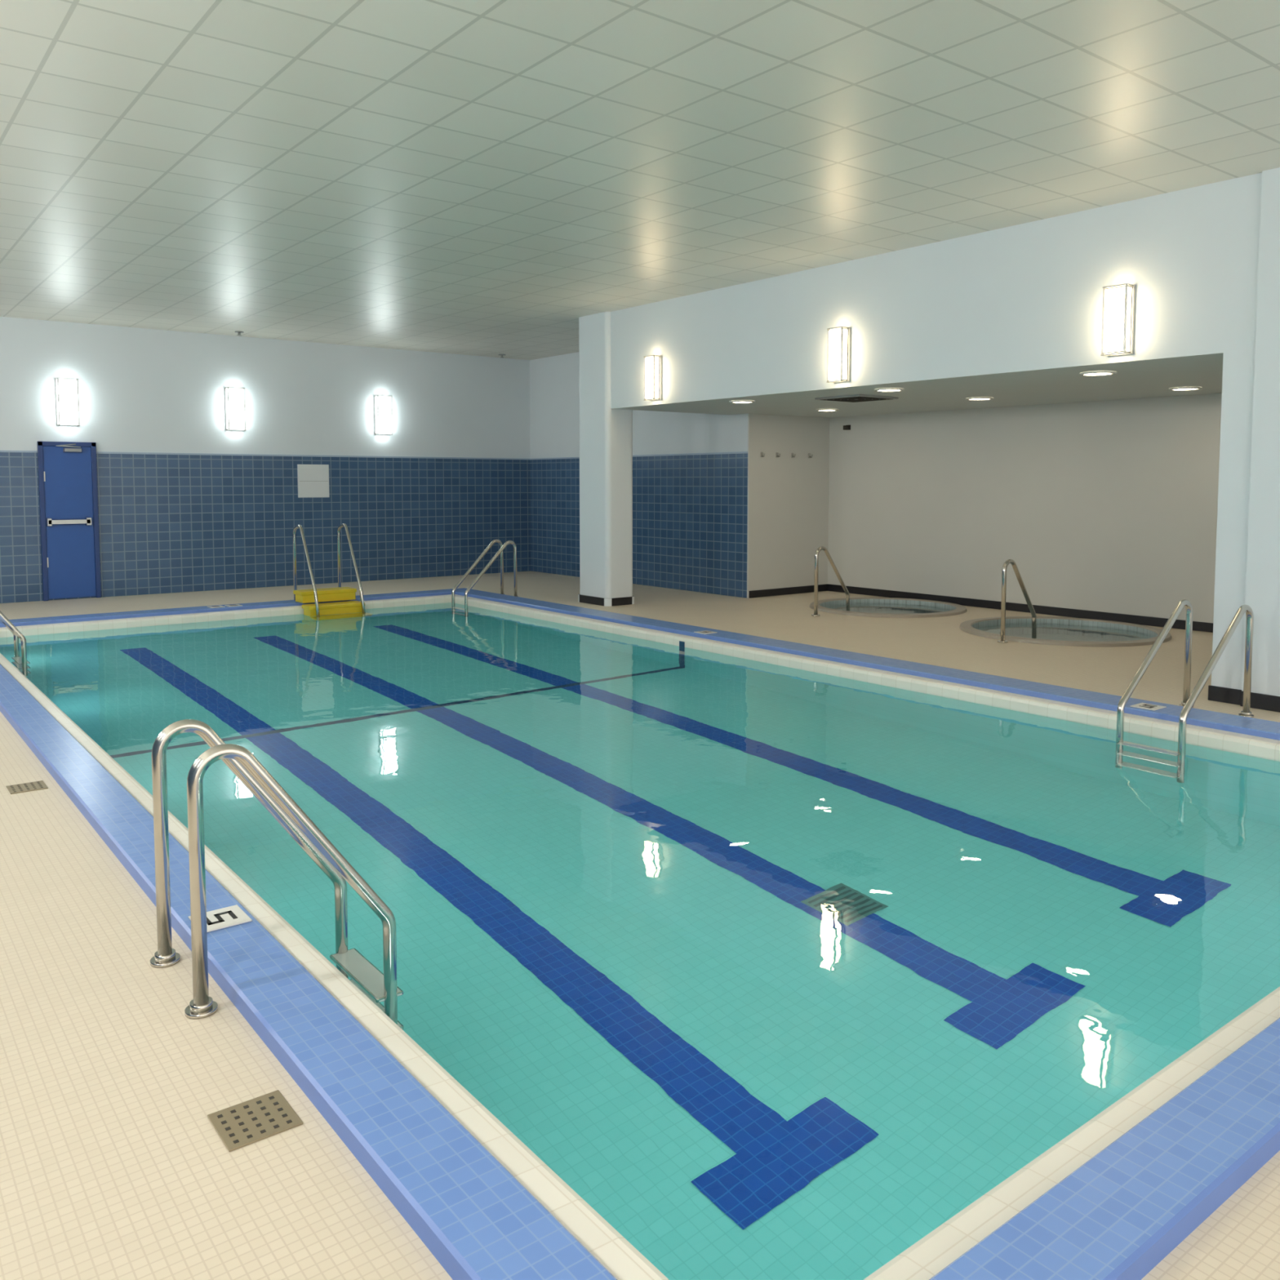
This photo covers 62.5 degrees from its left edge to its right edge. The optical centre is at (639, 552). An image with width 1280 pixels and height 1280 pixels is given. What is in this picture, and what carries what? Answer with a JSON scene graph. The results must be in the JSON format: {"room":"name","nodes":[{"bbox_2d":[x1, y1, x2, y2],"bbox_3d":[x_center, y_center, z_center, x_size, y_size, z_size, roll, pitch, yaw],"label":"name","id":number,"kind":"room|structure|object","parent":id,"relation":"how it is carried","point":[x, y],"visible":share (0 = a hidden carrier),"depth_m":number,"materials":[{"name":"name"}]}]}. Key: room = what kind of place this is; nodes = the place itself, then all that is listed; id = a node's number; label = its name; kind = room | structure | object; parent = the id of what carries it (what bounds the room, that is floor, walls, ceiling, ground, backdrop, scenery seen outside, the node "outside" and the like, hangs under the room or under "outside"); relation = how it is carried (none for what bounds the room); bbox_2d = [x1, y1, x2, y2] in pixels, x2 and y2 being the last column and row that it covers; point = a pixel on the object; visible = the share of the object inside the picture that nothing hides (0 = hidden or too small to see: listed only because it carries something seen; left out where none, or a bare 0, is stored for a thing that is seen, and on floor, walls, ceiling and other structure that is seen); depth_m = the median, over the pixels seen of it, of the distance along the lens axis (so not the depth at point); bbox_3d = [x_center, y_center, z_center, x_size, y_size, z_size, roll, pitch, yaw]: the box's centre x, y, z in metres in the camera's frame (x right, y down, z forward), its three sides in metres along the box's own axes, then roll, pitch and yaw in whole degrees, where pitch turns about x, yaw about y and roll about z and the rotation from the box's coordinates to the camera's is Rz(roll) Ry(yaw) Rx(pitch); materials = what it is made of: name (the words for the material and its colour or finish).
{"room":"indoor swimming pool","nodes":[
{"label":"indoor swimming pool","id":0,"kind":"room"},
{"bbox_2d":[0,316,530,603],"bbox_3d":[-6.764,-1.296,15.153,12.410,3.735,0.254,-3,5,-38],"label":"wall","id":1,"kind":"structure","parent":0,"point":[187,502],"depth_m":15.82,"materials":[{"name":"blue tile"}]},
{"bbox_2d":[55,377,79,426],"bbox_3d":[-7.687,-2.023,14.162,0.260,0.628,0.124,-3,5,-38],"label":"wall sconce","id":2,"kind":"object","parent":1,"relation":"attached to","point":[66,388],"visible":1,"depth_m":14.11,"materials":[{"name":"glass"}]},
{"bbox_2d":[36,441,101,600],"bbox_3d":[-7.684,-0.428,14.229,0.701,2.130,0.161,-3,5,-38],"label":"door","id":3,"kind":"structure","parent":1,"relation":"in","point":[68,470],"depth_m":14.26,"materials":[{"name":"blue paint"}]},
{"bbox_2d":[224,386,246,431],"bbox_3d":[-5.951,-2.114,15.511,0.260,0.628,0.124,-3,5,-38],"label":"wall sconce","id":4,"kind":"object","parent":1,"relation":"attached to","point":[235,411],"visible":1,"depth_m":15.46,"materials":[{"name":"glass"}]},
{"bbox_2d":[297,464,329,497],"bbox_3d":[-5.054,-1.112,16.325,0.490,0.510,0.027,-3,5,-38],"label":"notice board","id":5,"kind":"object","parent":1,"relation":"attached to","point":[313,479],"visible":1,"depth_m":16.31,"materials":[{"name":"grey plastic"}]},
{"bbox_2d":[373,395,392,435],"bbox_3d":[-4.120,-2.211,16.933,0.260,0.628,0.124,-3,5,-38],"label":"wall sconce","id":6,"kind":"object","parent":1,"relation":"attached to","point":[382,403],"visible":1,"depth_m":16.88,"materials":[{"name":"glass"}]},
{"bbox_2d":[529,351,747,598],"bbox_3d":[-0.168,-1.395,16.612,0.204,3.735,5.575,-3,5,-38],"label":"wall","id":7,"kind":"structure","parent":0,"point":[690,470],"depth_m":15.89,"materials":[{"name":"blue tile"}]},
{"bbox_2d":[0,0,1279,359],"bbox_3d":[-0.412,-2.750,8.257,14.100,0.100,18.800,-3,5,-38],"label":"ceiling","id":8,"kind":"structure","parent":0,"point":[484,178],"depth_m":6.56,"materials":[{"name":"tile"}]},
{"bbox_2d":[235,331,244,336],"bbox_3d":[-5.727,-3.132,15.072,0.120,0.057,0.120,-3,5,-38],"label":"sprinkler","id":9,"kind":"object","parent":8,"relation":"attached to","point":[238,332],"visible":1,"depth_m":15.05,"materials":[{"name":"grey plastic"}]},
{"bbox_2d":[0,570,1279,1279],"bbox_3d":[-0.413,1.026,8.513,14.100,0.001,18.800,-3,5,-38],"label":"floor","id":10,"kind":"structure","parent":0,"point":[114,1166],"depth_m":2.88,"materials":[{"name":"tile"}]},
{"bbox_2d":[5,780,48,794],"bbox_3d":[-3.209,1.226,5.518,0.170,0.005,0.170,-3,5,-38],"label":"floor drain","id":11,"kind":"object","parent":10,"relation":"on","point":[36,785],"visible":1,"depth_m":5.51,"materials":[{"name":"metal"}]},
{"bbox_2d":[207,1089,302,1151],"bbox_3d":[-0.966,1.421,2.645,0.180,0.005,0.180,-3,5,-38],"label":"floor drain","id":12,"kind":"object","parent":10,"relation":"on","point":[245,1123],"visible":1,"depth_m":2.64,"materials":[{"name":"metal"}]},
{"bbox_2d":[578,311,634,606],"bbox_3d":[-0.448,-1.203,13.790,0.470,3.735,0.700,-3,5,-38],"label":"column","id":13,"kind":"structure","parent":10,"relation":"on","point":[606,433],"depth_m":13.58,"materials":[{"name":"white paint"}]},
{"bbox_2d":[0,587,1279,1279],"bbox_3d":[-1.203,1.756,8.454,6.444,1.552,12.664,-3,5,-38],"label":"swimming pool","id":14,"kind":"object","parent":10,"relation":"in","point":[721,955],"visible":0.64,"depth_m":3.98,"materials":[{"name":"tile"}]},
{"bbox_2d":[0,610,26,662],"bbox_3d":[-6.143,0.956,9.860,0.706,1.658,0.562,-3,5,-38],"label":"pool ladder","id":15,"kind":"object","parent":14,"relation":"attached to","point":[17,634],"visible":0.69,"depth_m":9.84,"materials":[{"name":"metal"}]},
{"bbox_2d":[207,605,225,608],"bbox_3d":[-5.231,0.665,13.010,0.170,0.008,0.170,-3,5,-38],"label":"depth marker","id":16,"kind":"object","parent":14,"relation":"on","point":[211,606],"depth_m":12.97,"materials":[{"name":"white tile"}]},
{"bbox_2d":[188,904,252,932],"bbox_3d":[-1.486,1.294,3.730,0.170,0.008,0.170,-3,5,-38],"label":"depth marker","id":17,"kind":"object","parent":14,"relation":"on","point":[224,917],"depth_m":3.73,"materials":[{"name":"white tile"}]},
{"bbox_2d":[224,604,242,606],"bbox_3d":[-5.065,0.656,13.139,0.170,0.008,0.170,-3,5,-38],"label":"depth marker","id":18,"kind":"object","parent":14,"relation":"on","point":[234,605],"depth_m":13.12,"materials":[{"name":"white tile"}]},
{"bbox_2d":[150,719,396,1018],"bbox_3d":[-1.213,1.385,3.543,0.706,1.658,0.512,-3,5,-38],"label":"pool ladder","id":19,"kind":"object","parent":14,"relation":"attached to","point":[245,766],"visible":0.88,"depth_m":3.46,"materials":[{"name":"metal"}]},
{"bbox_2d":[292,523,365,616],"bbox_3d":[-3.991,0.326,13.561,0.740,1.376,0.980,-3,5,-38],"label":"entry steps","id":20,"kind":"structure","parent":14,"relation":"on","point":[315,595],"depth_m":13.55,"materials":[{"name":"yellow plastic"}]},
{"bbox_2d":[451,539,518,608],"bbox_3d":[-2.112,0.657,14.326,0.856,1.650,0.452,-3,5,-38],"label":"pool ladder","id":21,"kind":"object","parent":14,"relation":"attached to","point":[500,551],"visible":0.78,"depth_m":14.35,"materials":[{"name":"metal"}]},
{"bbox_2d":[693,630,716,634],"bbox_3d":[0.672,0.814,10.806,0.170,0.008,0.170,-3,5,-38],"label":"depth marker","id":22,"kind":"object","parent":14,"relation":"on","point":[705,632],"depth_m":10.79,"materials":[{"name":"white tile"}]},
{"bbox_2d":[1129,702,1166,711],"bbox_3d":[3.491,1.056,7.242,0.170,0.008,0.170,-3,5,-38],"label":"depth marker","id":23,"kind":"object","parent":14,"relation":"on","point":[1141,705],"depth_m":7.23,"materials":[{"name":"white tile"}]},
{"bbox_2d":[1115,599,1253,750],"bbox_3d":[3.645,1.163,7.065,1.016,1.624,0.492,-3,5,-38],"label":"pool ladder","id":24,"kind":"object","parent":14,"relation":"attached to","point":[1188,700],"visible":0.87,"depth_m":7.12,"materials":[{"name":"metal"}]},
{"bbox_2d":[809,597,967,617],"bbox_3d":[3.126,0.980,13.368,1.940,0.635,1.940,-3,5,-38],"label":"hot tub","id":25,"kind":"object","parent":10,"relation":"in","point":[889,607],"visible":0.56,"depth_m":13.54,"materials":[{"name":"tile"}]},
{"bbox_2d":[811,546,849,616],"bbox_3d":[2.327,0.402,12.719,0.691,0.979,0.103,-3,5,-38],"label":"handrail","id":26,"kind":"object","parent":25,"relation":"attached to","point":[821,548],"visible":0.98,"depth_m":12.55,"materials":[{"name":"metal"}]},
{"bbox_2d":[959,616,1171,646],"bbox_3d":[4.505,1.122,11.277,2.100,0.635,2.100,-3,5,-38],"label":"hot tub","id":27,"kind":"object","parent":10,"relation":"in","point":[1058,631],"visible":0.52,"depth_m":11.35,"materials":[{"name":"tile"}]},
{"bbox_2d":[997,559,1036,643],"bbox_3d":[3.844,0.542,10.661,0.691,0.979,0.103,-3,5,-38],"label":"handrail","id":28,"kind":"object","parent":27,"relation":"attached to","point":[1007,562],"visible":0.98,"depth_m":10.49,"materials":[{"name":"metal"}]},
{"bbox_2d":[644,356,1222,417],"bbox_3d":[3.693,-1.749,11.466,3.610,0.100,7.300,-3,5,-38],"label":"ceiling","id":29,"kind":"structure","parent":0,"point":[1151,380],"depth_m":10.80,"materials":[{"name":"paint"}]},
{"bbox_2d":[729,400,755,403],"bbox_3d":[1.175,-1.733,12.106,0.290,0.015,0.290,-3,5,-38],"label":"recessed light","id":30,"kind":"object","parent":29,"relation":"in","point":[736,401],"visible":1,"depth_m":12.05,"materials":[{"name":"white glass"}]},
{"bbox_2d":[815,408,838,411],"bbox_3d":[2.402,-1.831,13.539,0.290,0.015,0.290,-3,5,-38],"label":"recessed light","id":31,"kind":"object","parent":29,"relation":"in","point":[817,410],"visible":1,"depth_m":13.44,"materials":[{"name":"white glass"}]},
{"bbox_2d":[814,394,898,402],"bbox_3d":[2.379,-1.694,11.587,0.640,0.023,0.640,-3,5,-38],"label":"ceiling vent","id":32,"kind":"object","parent":29,"relation":"in","point":[856,397],"visible":1,"depth_m":11.47,"materials":[{"name":"grey plastic"}]},
{"bbox_2d":[874,387,904,391],"bbox_3d":[2.490,-1.627,10.535,0.290,0.015,0.290,-3,5,-38],"label":"recessed light","id":33,"kind":"object","parent":29,"relation":"in","point":[885,389],"visible":1,"depth_m":10.47,"materials":[{"name":"white glass"}]},
{"bbox_2d":[966,396,993,399],"bbox_3d":[3.756,-1.703,11.657,0.290,0.015,0.290,-3,5,-38],"label":"recessed light","id":34,"kind":"object","parent":29,"relation":"in","point":[979,397],"visible":1,"depth_m":11.58,"materials":[{"name":"white glass"}]},
{"bbox_2d":[1079,370,1116,376],"bbox_3d":[3.880,-1.518,8.933,0.290,0.015,0.290,-3,5,-38],"label":"recessed light","id":35,"kind":"object","parent":29,"relation":"in","point":[1101,372],"visible":1,"depth_m":8.90,"materials":[{"name":"white glass"}]},
{"bbox_2d":[1168,386,1201,391],"bbox_3d":[5.381,-1.618,10.403,0.290,0.015,0.290,-3,5,-38],"label":"recessed light","id":36,"kind":"object","parent":29,"relation":"in","point":[1178,388],"visible":1,"depth_m":10.35,"materials":[{"name":"white glass"}]},
{"bbox_2d":[610,167,1279,696],"bbox_3d":[4.523,-0.864,8.781,2.065,3.735,13.360,-3,5,-38],"label":"wall","id":37,"kind":"structure","parent":0,"point":[1202,262],"depth_m":8.52,"materials":[{"name":"white paint"}]},
{"bbox_2d":[644,355,662,400],"bbox_3d":[0.154,-2.087,12.593,0.124,0.525,0.200,-3,5,-38],"label":"wall sconce","id":38,"kind":"object","parent":37,"relation":"attached to","point":[652,365],"visible":1,"depth_m":12.54,"materials":[{"name":"glass"}]},
{"bbox_2d":[826,326,850,382],"bbox_3d":[1.942,-1.931,10.302,0.124,0.525,0.200,-3,5,-38],"label":"wall sconce","id":39,"kind":"object","parent":37,"relation":"attached to","point":[838,353],"visible":1,"depth_m":10.25,"materials":[{"name":"glass"}]},
{"bbox_2d":[1100,283,1135,356],"bbox_3d":[3.668,-1.781,8.090,0.124,0.525,0.200,-3,5,-38],"label":"wall sconce","id":40,"kind":"object","parent":37,"relation":"attached to","point":[1118,302],"visible":1,"depth_m":8.04,"materials":[{"name":"glass"}]},
{"bbox_2d":[1208,684,1279,712],"bbox_3d":[5.987,1.185,5.369,0.050,0.110,5.970,-3,5,-38],"label":"baseboard","id":41,"kind":"structure","parent":37,"relation":"attached to","point":[1260,701],"depth_m":7.51,"materials":[{"name":"black tile"}]},
{"bbox_2d":[746,393,1222,622],"bbox_3d":[3.715,-0.467,11.550,3.580,2.569,7.269,-3,5,-38],"label":"wall","id":42,"kind":"structure","parent":0,"point":[1111,506],"depth_m":13.10,"materials":[{"name":"paint"}]},
{"bbox_2d":[760,452,813,457],"bbox_3d":[2.064,-1.366,14.747,0.990,0.070,0.067,-3,5,-38],"label":"coat hooks","id":43,"kind":"object","parent":42,"relation":"attached to","point":[762,453],"visible":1,"depth_m":14.80,"materials":[{"name":"metal"}]},
{"bbox_2d":[749,583,827,598],"bbox_3d":[2.121,0.540,14.954,1.575,0.100,0.015,-3,5,-38],"label":"baseboard","id":44,"kind":"structure","parent":42,"relation":"attached to","point":[810,588],"depth_m":14.90,"materials":[{"name":"black tile"}]},
{"bbox_2d":[843,424,850,430],"bbox_3d":[2.932,-1.782,14.979,0.099,0.070,0.080,-3,5,-38],"label":"security camera","id":45,"kind":"object","parent":42,"relation":"attached to","point":[845,427],"visible":1,"depth_m":14.95,"materials":[{"name":"black plastic"}]},
{"bbox_2d":[827,583,1213,632],"bbox_3d":[4.891,0.693,12.695,0.015,0.100,6.991,-3,5,-38],"label":"baseboard","id":46,"kind":"structure","parent":42,"relation":"attached to","point":[1139,620],"depth_m":12.78,"materials":[{"name":"black tile"}]}
]}

